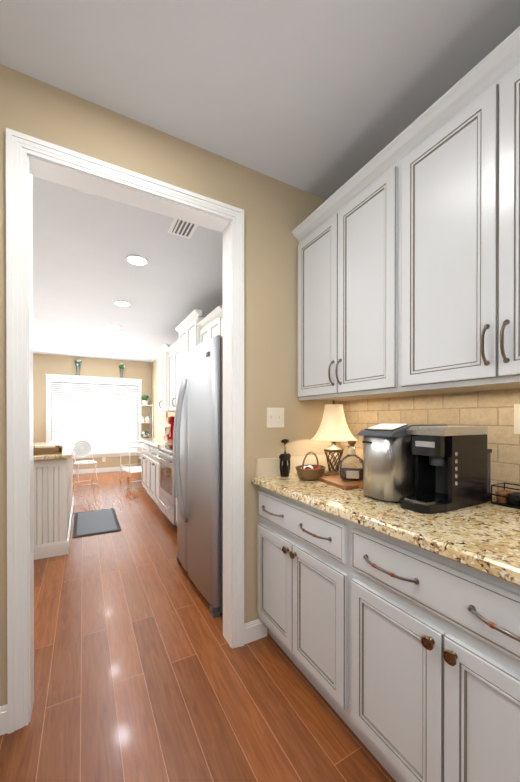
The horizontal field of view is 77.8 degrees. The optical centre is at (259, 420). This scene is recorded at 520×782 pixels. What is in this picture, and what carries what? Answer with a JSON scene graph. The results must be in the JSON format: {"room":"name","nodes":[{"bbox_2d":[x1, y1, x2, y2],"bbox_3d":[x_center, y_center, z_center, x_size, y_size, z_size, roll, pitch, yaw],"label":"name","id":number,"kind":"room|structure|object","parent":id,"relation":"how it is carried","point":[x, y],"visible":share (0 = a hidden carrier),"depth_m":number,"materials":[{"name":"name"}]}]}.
{"room":"butler's pantry","nodes":[
{"label":"butler's pantry","id":0,"kind":"room"},
{"bbox_2d":[33,353,151,469],"bbox_3d":[-4.636,-0.105,7.039,4.340,2.635,0.140,0,0,-29],"label":"wall","id":1,"kind":"structure","parent":0,"point":[43,364],"depth_m":7.33,"materials":[{"name":"beige paint"}]},
{"bbox_2d":[45,374,142,458],"bbox_3d":[-3.783,-0.072,7.475,2.005,1.865,0.195,0,0,-29],"label":"window","id":2,"kind":"structure","parent":1,"relation":"in","point":[57,407],"depth_m":7.46,"materials":[{"name":"white glass"}]},
{"bbox_2d":[75,360,81,375],"bbox_3d":[-4.069,-1.181,7.218,0.144,0.353,0.107,0,0,-29],"label":"vase","id":3,"kind":"object","parent":2,"relation":"on","point":[78,363],"visible":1,"depth_m":7.19,"materials":[{"name":"grey glass"}]},
{"bbox_2d":[119,363,124,377],"bbox_3d":[-3.274,-1.184,7.649,0.149,0.356,0.120,0,0,-29],"label":"vase","id":4,"kind":"object","parent":2,"relation":"on","point":[121,366],"visible":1,"depth_m":7.62,"materials":[{"name":"grey glass"}]},
{"bbox_2d":[73,465,140,473],"bbox_3d":[-4.533,1.160,7.012,4.190,0.105,0.014,0,0,-29],"label":"baseboard","id":5,"kind":"structure","parent":1,"relation":"attached to","point":[109,469],"depth_m":7.46,"materials":[{"name":"white wood"}]},
{"bbox_2d":[0,64,339,705],"bbox_3d":[-1.347,-0.082,1.158,4.220,2.635,0.115,0,0,-29],"label":"wall","id":6,"kind":"structure","parent":0,"point":[277,212],"depth_m":1.79,"materials":[{"name":"beige paint"}]},
{"bbox_2d":[0,704,7,734],"bbox_3d":[-1.478,1.183,1.018,1.091,0.105,0.014,0,0,-29],"label":"baseboard","id":7,"kind":"structure","parent":6,"relation":"attached to","point":[3,709],"depth_m":1.27,"materials":[{"name":"white wood"}]},
{"bbox_2d":[6,128,243,733],"bbox_3d":[-0.577,0.045,1.581,1.034,2.378,0.157,0,0,-29],"label":"door frame","id":8,"kind":"structure","parent":6,"relation":"attached to","point":[28,157],"depth_m":1.37,"materials":[{"name":"white wood"}]},
{"bbox_2d":[267,408,283,427],"bbox_3d":[0.093,-0.015,1.872,0.115,0.115,0.016,0,0,-29],"label":"switch plate","id":9,"kind":"object","parent":6,"relation":"attached to","point":[275,417],"visible":1,"depth_m":1.87,"materials":[{"name":"beige plastic"}]},
{"bbox_2d":[0,471,395,781],"bbox_3d":[-2.172,1.259,2.670,4.820,0.060,10.500,0,0,-29],"label":"floor","id":10,"kind":"structure","parent":0,"point":[144,671],"depth_m":1.49,"materials":[{"name":"brown wood"}]},
{"bbox_2d":[34,449,73,559],"bbox_3d":[-2.686,0.786,3.566,1.048,0.880,1.958,0,0,-29],"label":"kitchen island","id":11,"kind":"object","parent":10,"relation":"on","point":[53,497],"depth_m":2.92,"materials":[{"name":"white paint"}]},
{"bbox_2d":[33,441,75,460],"bbox_3d":[-2.683,0.328,3.563,1.085,0.036,1.995,0,0,-29],"label":"island countertop","id":12,"kind":"structure","parent":11,"relation":"on","point":[68,447],"depth_m":2.95,"materials":[{"name":"beige stone"}]},
{"bbox_2d":[33,444,62,454],"bbox_3d":[-2.045,0.275,3.089,0.250,0.074,0.280,0,0,-29],"label":"tray","id":13,"kind":"object","parent":12,"relation":"on","point":[48,449],"visible":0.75,"depth_m":3.00,"materials":[{"name":"wood"}]},
{"bbox_2d":[73,440,98,488],"bbox_3d":[-3.229,0.796,5.971,0.418,0.836,0.505,0,0,-29],"label":"bistro chair","id":14,"kind":"object","parent":10,"relation":"on","point":[82,448],"visible":1,"depth_m":6.07,"materials":[{"name":"white paint"}]},
{"bbox_2d":[73,508,120,537],"bbox_3d":[-1.983,1.218,3.902,0.465,0.011,1.000,0,0,-29],"label":"rug","id":15,"kind":"object","parent":10,"relation":"on","point":[89,523],"visible":0.89,"depth_m":3.80,"materials":[{"name":"grey rubber"}]},
{"bbox_2d":[119,437,142,487],"bbox_3d":[-2.384,0.783,6.200,0.464,0.868,0.872,0,0,-37],"label":"cart","id":16,"kind":"object","parent":10,"relation":"on","point":[129,469],"visible":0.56,"depth_m":6.17,"materials":[{"name":"white paint"}]},
{"bbox_2d":[142,442,146,489],"bbox_3d":[-1.526,0.780,5.219,0.633,0.880,0.745,0,0,-29],"label":"base cabinet","id":17,"kind":"object","parent":10,"relation":"on","point":[144,445],"depth_m":5.16,"materials":[{"name":"white paint"}]},
{"bbox_2d":[138,403,152,458],"bbox_3d":[-2.770,0.399,7.783,0.301,1.620,0.306,0,0,-29],"label":"etagere","id":18,"kind":"object","parent":10,"relation":"on","point":[150,405],"visible":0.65,"depth_m":7.72,"materials":[{"name":"white paint"}]},
{"bbox_2d":[140,416,149,421],"bbox_3d":[-2.782,-0.021,7.792,0.241,0.147,0.110,0,0,-42],"label":"jar","id":19,"kind":"object","parent":18,"relation":"on","point":[146,419],"visible":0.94,"depth_m":7.79,"materials":[{"name":"white ceramic"}]},
{"bbox_2d":[141,395,148,404],"bbox_3d":[-2.770,-0.487,7.767,0.165,0.239,0.171,0,0,-29],"label":"pot","id":20,"kind":"object","parent":18,"relation":"on","point":[144,398],"visible":0.98,"depth_m":7.72,"materials":[{"name":"white ceramic"}]},
{"bbox_2d":[141,431,149,437],"bbox_3d":[-2.770,0.361,7.783,0.190,0.222,0.185,0,0,-29],"label":"potted plant","id":21,"kind":"object","parent":18,"relation":"on","point":[144,433],"visible":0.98,"depth_m":7.73,"materials":[{"name":"plant"}]},
{"bbox_2d":[147,446,159,505],"bbox_3d":[-1.169,0.782,4.566,0.633,0.880,0.745,0,0,-29],"label":"base cabinet","id":22,"kind":"object","parent":10,"relation":"on","point":[150,467],"depth_m":4.51,"materials":[{"name":"white paint"}]},
{"bbox_2d":[139,438,172,445],"bbox_3d":[-1.370,0.323,4.893,0.654,0.036,1.514,0,0,-29],"label":"countertop","id":23,"kind":"structure","parent":22,"relation":"on","point":[150,441],"depth_m":4.77,"materials":[{"name":"beige stone"}]},
{"bbox_2d":[164,416,174,438],"bbox_3d":[-1.463,0.119,5.306,0.220,0.368,0.330,0,0,-29],"label":"stand mixer","id":24,"kind":"object","parent":23,"relation":"on","point":[168,431],"visible":0.75,"depth_m":5.18,"materials":[{"name":"red metal"}]},
{"bbox_2d":[155,444,176,528],"bbox_3d":[-0.851,0.737,3.881,0.677,0.975,0.752,0,0,-29],"label":"range","id":25,"kind":"object","parent":10,"relation":"on","point":[167,497],"visible":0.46,"depth_m":3.67,"materials":[{"name":"silver metal"}]},
{"bbox_2d":[173,335,222,617],"bbox_3d":[-0.227,0.348,2.544,0.844,1.764,0.913,0,0,-29],"label":"refrigerator","id":26,"kind":"object","parent":10,"relation":"on","point":[198,449],"visible":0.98,"depth_m":2.16,"materials":[{"name":"grey metal"}]},
{"bbox_2d":[251,475,390,714],"bbox_3d":[0.425,0.793,1.655,0.633,0.880,0.717,0,0,-29],"label":"base cabinet","id":27,"kind":"object","parent":10,"relation":"on","point":[300,525],"depth_m":1.44,"materials":[{"name":"white paint"}]},
{"bbox_2d":[279,439,290,476],"bbox_3d":[0.142,0.211,1.824,0.097,0.211,0.059,0,0,-29],"label":"stand","id":28,"kind":"object","parent":27,"relation":"on","point":[284,457],"visible":1,"depth_m":1.81,"materials":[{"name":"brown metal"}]},
{"bbox_2d":[295,452,325,480],"bbox_3d":[0.275,0.243,1.748,0.186,0.147,0.163,0,0,-29],"label":"wicker basket","id":29,"kind":"object","parent":27,"relation":"on","point":[310,472],"visible":1,"depth_m":1.69,"materials":[{"name":"brown wicker"}]},
{"bbox_2d":[311,400,356,475],"bbox_3d":[0.425,0.099,1.858,0.264,0.435,0.264,0,0,-29],"label":"table lamp","id":30,"kind":"object","parent":27,"relation":"on","point":[333,428],"visible":0.96,"depth_m":1.81,"materials":[{"name":"beige fabric"}]},
{"bbox_2d":[318,475,362,489],"bbox_3d":[0.447,0.309,1.601,0.200,0.017,0.325,0,0,-21],"label":"serving board","id":31,"kind":"object","parent":27,"relation":"on","point":[336,481],"visible":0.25,"depth_m":1.57,"materials":[{"name":"brown wood"}]},
{"bbox_2d":[339,441,362,479],"bbox_3d":[0.465,0.202,1.630,0.105,0.197,0.090,0,0,-29],"label":"bottle","id":32,"kind":"object","parent":31,"relation":"on","point":[351,465],"visible":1,"depth_m":1.61,"materials":[{"name":"clear glass"}]},
{"bbox_2d":[339,501,519,781],"bbox_3d":[0.771,0.795,1.024,0.633,0.880,0.720,0,0,-29],"label":"base cabinet","id":33,"kind":"object","parent":10,"relation":"on","point":[394,630],"depth_m":0.92,"materials":[{"name":"white paint"}]},
{"bbox_2d":[357,424,446,502],"bbox_3d":[0.606,0.167,1.371,0.350,0.304,0.173,0,0,-29],"label":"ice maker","id":34,"kind":"object","parent":33,"relation":"on","point":[388,466],"visible":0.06,"depth_m":1.26,"materials":[{"name":"silver metal"}]},
{"bbox_2d":[400,426,491,513],"bbox_3d":[0.711,0.172,1.238,0.405,0.295,0.150,0,0,-29],"label":"coffee maker","id":35,"kind":"object","parent":33,"relation":"on","point":[452,468],"visible":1,"depth_m":1.19,"materials":[{"name":"black plastic"}]},
{"bbox_2d":[491,482,519,508],"bbox_3d":[0.958,0.283,1.202,0.100,0.072,0.130,0,0,-29],"label":"wire basket","id":36,"kind":"object","parent":33,"relation":"on","point":[508,498],"visible":1,"depth_m":1.21,"materials":[{"name":"black metal"}]},
{"bbox_2d":[0,0,519,362],"bbox_3d":[-2.172,-1.436,2.659,4.820,0.060,10.500,0,0,-29],"label":"ceiling","id":37,"kind":"structure","parent":0,"point":[325,99],"depth_m":1.39,"materials":[{"name":"white paint"}]},
{"bbox_2d":[108,326,120,328],"bbox_3d":[-2.216,-1.411,4.904,0.192,0.006,0.192,0,0,-29],"label":"recessed light","id":38,"kind":"object","parent":37,"relation":"in","point":[113,327],"visible":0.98,"depth_m":4.90,"materials":[{"name":"white"}]},
{"bbox_2d":[114,301,130,306],"bbox_3d":[-1.663,-1.407,3.896,0.192,0.006,0.192,0,0,-29],"label":"recessed light","id":39,"kind":"object","parent":37,"relation":"in","point":[123,303],"visible":0.96,"depth_m":3.88,"materials":[{"name":"white"}]},
{"bbox_2d":[125,255,147,265],"bbox_3d":[-1.082,-1.403,2.834,0.192,0.006,0.192,0,0,-29],"label":"recessed light","id":40,"kind":"object","parent":37,"relation":"in","point":[136,260],"visible":1,"depth_m":2.83,"materials":[{"name":"white"}]},
{"bbox_2d":[168,218,197,238],"bbox_3d":[-0.539,-1.399,2.311,0.170,0.010,0.320,0,0,-29],"label":"ceiling vent","id":41,"kind":"object","parent":37,"relation":"in","point":[181,228],"visible":0.71,"depth_m":2.35,"materials":[{"name":"white metal"}]},
{"bbox_2d":[151,304,519,498],"bbox_3d":[-0.301,-0.092,3.758,0.128,2.635,10.020,0,0,-29],"label":"tile backsplash","id":42,"kind":"structure","parent":0,"point":[493,410],"depth_m":1.46,"materials":[{"name":"beige tile"}]},
{"bbox_2d":[154,346,165,411],"bbox_3d":[-1.409,-0.640,5.255,0.388,1.002,0.705,0,0,-29],"label":"upper cabinet","id":43,"kind":"object","parent":42,"relation":"attached to","point":[161,354],"depth_m":5.15,"materials":[{"name":"beige wood"}]},
{"bbox_2d":[156,383,167,417],"bbox_3d":[-2.113,-0.447,6.914,0.030,0.780,1.000,0,0,-29],"label":"framed art","id":44,"kind":"object","parent":42,"relation":"attached to","point":[161,414],"visible":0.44,"depth_m":7.11,"materials":[{"name":"grey"}]},
{"bbox_2d":[166,340,177,411],"bbox_3d":[-1.061,-0.637,4.619,0.388,1.002,0.745,0,0,-29],"label":"upper cabinet","id":45,"kind":"object","parent":42,"relation":"attached to","point":[171,351],"depth_m":4.72,"materials":[{"name":"beige wood"}]},
{"bbox_2d":[178,322,185,357],"bbox_3d":[-0.795,-0.921,4.122,0.398,0.550,0.380,0,0,-29],"label":"upper cabinet","id":46,"kind":"object","parent":42,"relation":"attached to","point":[181,329],"depth_m":4.04,"materials":[{"name":"beige wood"}]},
{"bbox_2d":[186,310,205,352],"bbox_3d":[-0.613,-0.920,3.789,0.398,0.550,0.380,0,0,-29],"label":"upper cabinet","id":47,"kind":"object","parent":42,"relation":"attached to","point":[194,328],"depth_m":3.64,"materials":[{"name":"beige wood"}]},
{"bbox_2d":[198,306,221,344],"bbox_3d":[-0.359,-0.592,3.368,0.358,0.922,0.605,0,0,-29],"label":"upper cabinet","id":48,"kind":"object","parent":42,"relation":"attached to","point":[208,328],"depth_m":3.29,"materials":[{"name":"beige wood"}]},
{"bbox_2d":[218,306,222,335],"bbox_3d":[-0.100,-0.802,2.895,0.358,0.400,0.472,0,0,-29],"label":"upper cabinet","id":49,"kind":"object","parent":42,"relation":"attached to","point":[220,312],"depth_m":3.01,"materials":[{"name":"beige wood"}]},
{"bbox_2d":[292,142,403,400],"bbox_3d":[0.547,-0.623,1.715,0.358,1.008,0.717,0,0,-29],"label":"upper cabinet","id":50,"kind":"object","parent":42,"relation":"attached to","point":[345,245],"depth_m":1.57,"materials":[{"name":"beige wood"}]},
{"bbox_2d":[392,30,519,395],"bbox_3d":[0.892,-0.620,1.085,0.358,1.008,0.720,0,0,-29],"label":"upper cabinet","id":51,"kind":"object","parent":42,"relation":"attached to","point":[408,238],"depth_m":1.10,"materials":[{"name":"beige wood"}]},
{"bbox_2d":[514,404,519,433],"bbox_3d":[1.008,-0.005,1.225,0.008,0.115,0.072,0,0,-29],"label":"outlet","id":52,"kind":"object","parent":42,"relation":"attached to","point":[516,418],"visible":1,"depth_m":1.25,"materials":[{"name":"beige plastic"}]},
{"label":"outside","id":53,"kind":"structure","parent":0,"visible":0},
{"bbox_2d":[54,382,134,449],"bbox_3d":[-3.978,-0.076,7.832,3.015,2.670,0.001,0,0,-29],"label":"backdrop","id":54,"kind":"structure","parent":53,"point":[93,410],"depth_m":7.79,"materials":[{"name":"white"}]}
]}

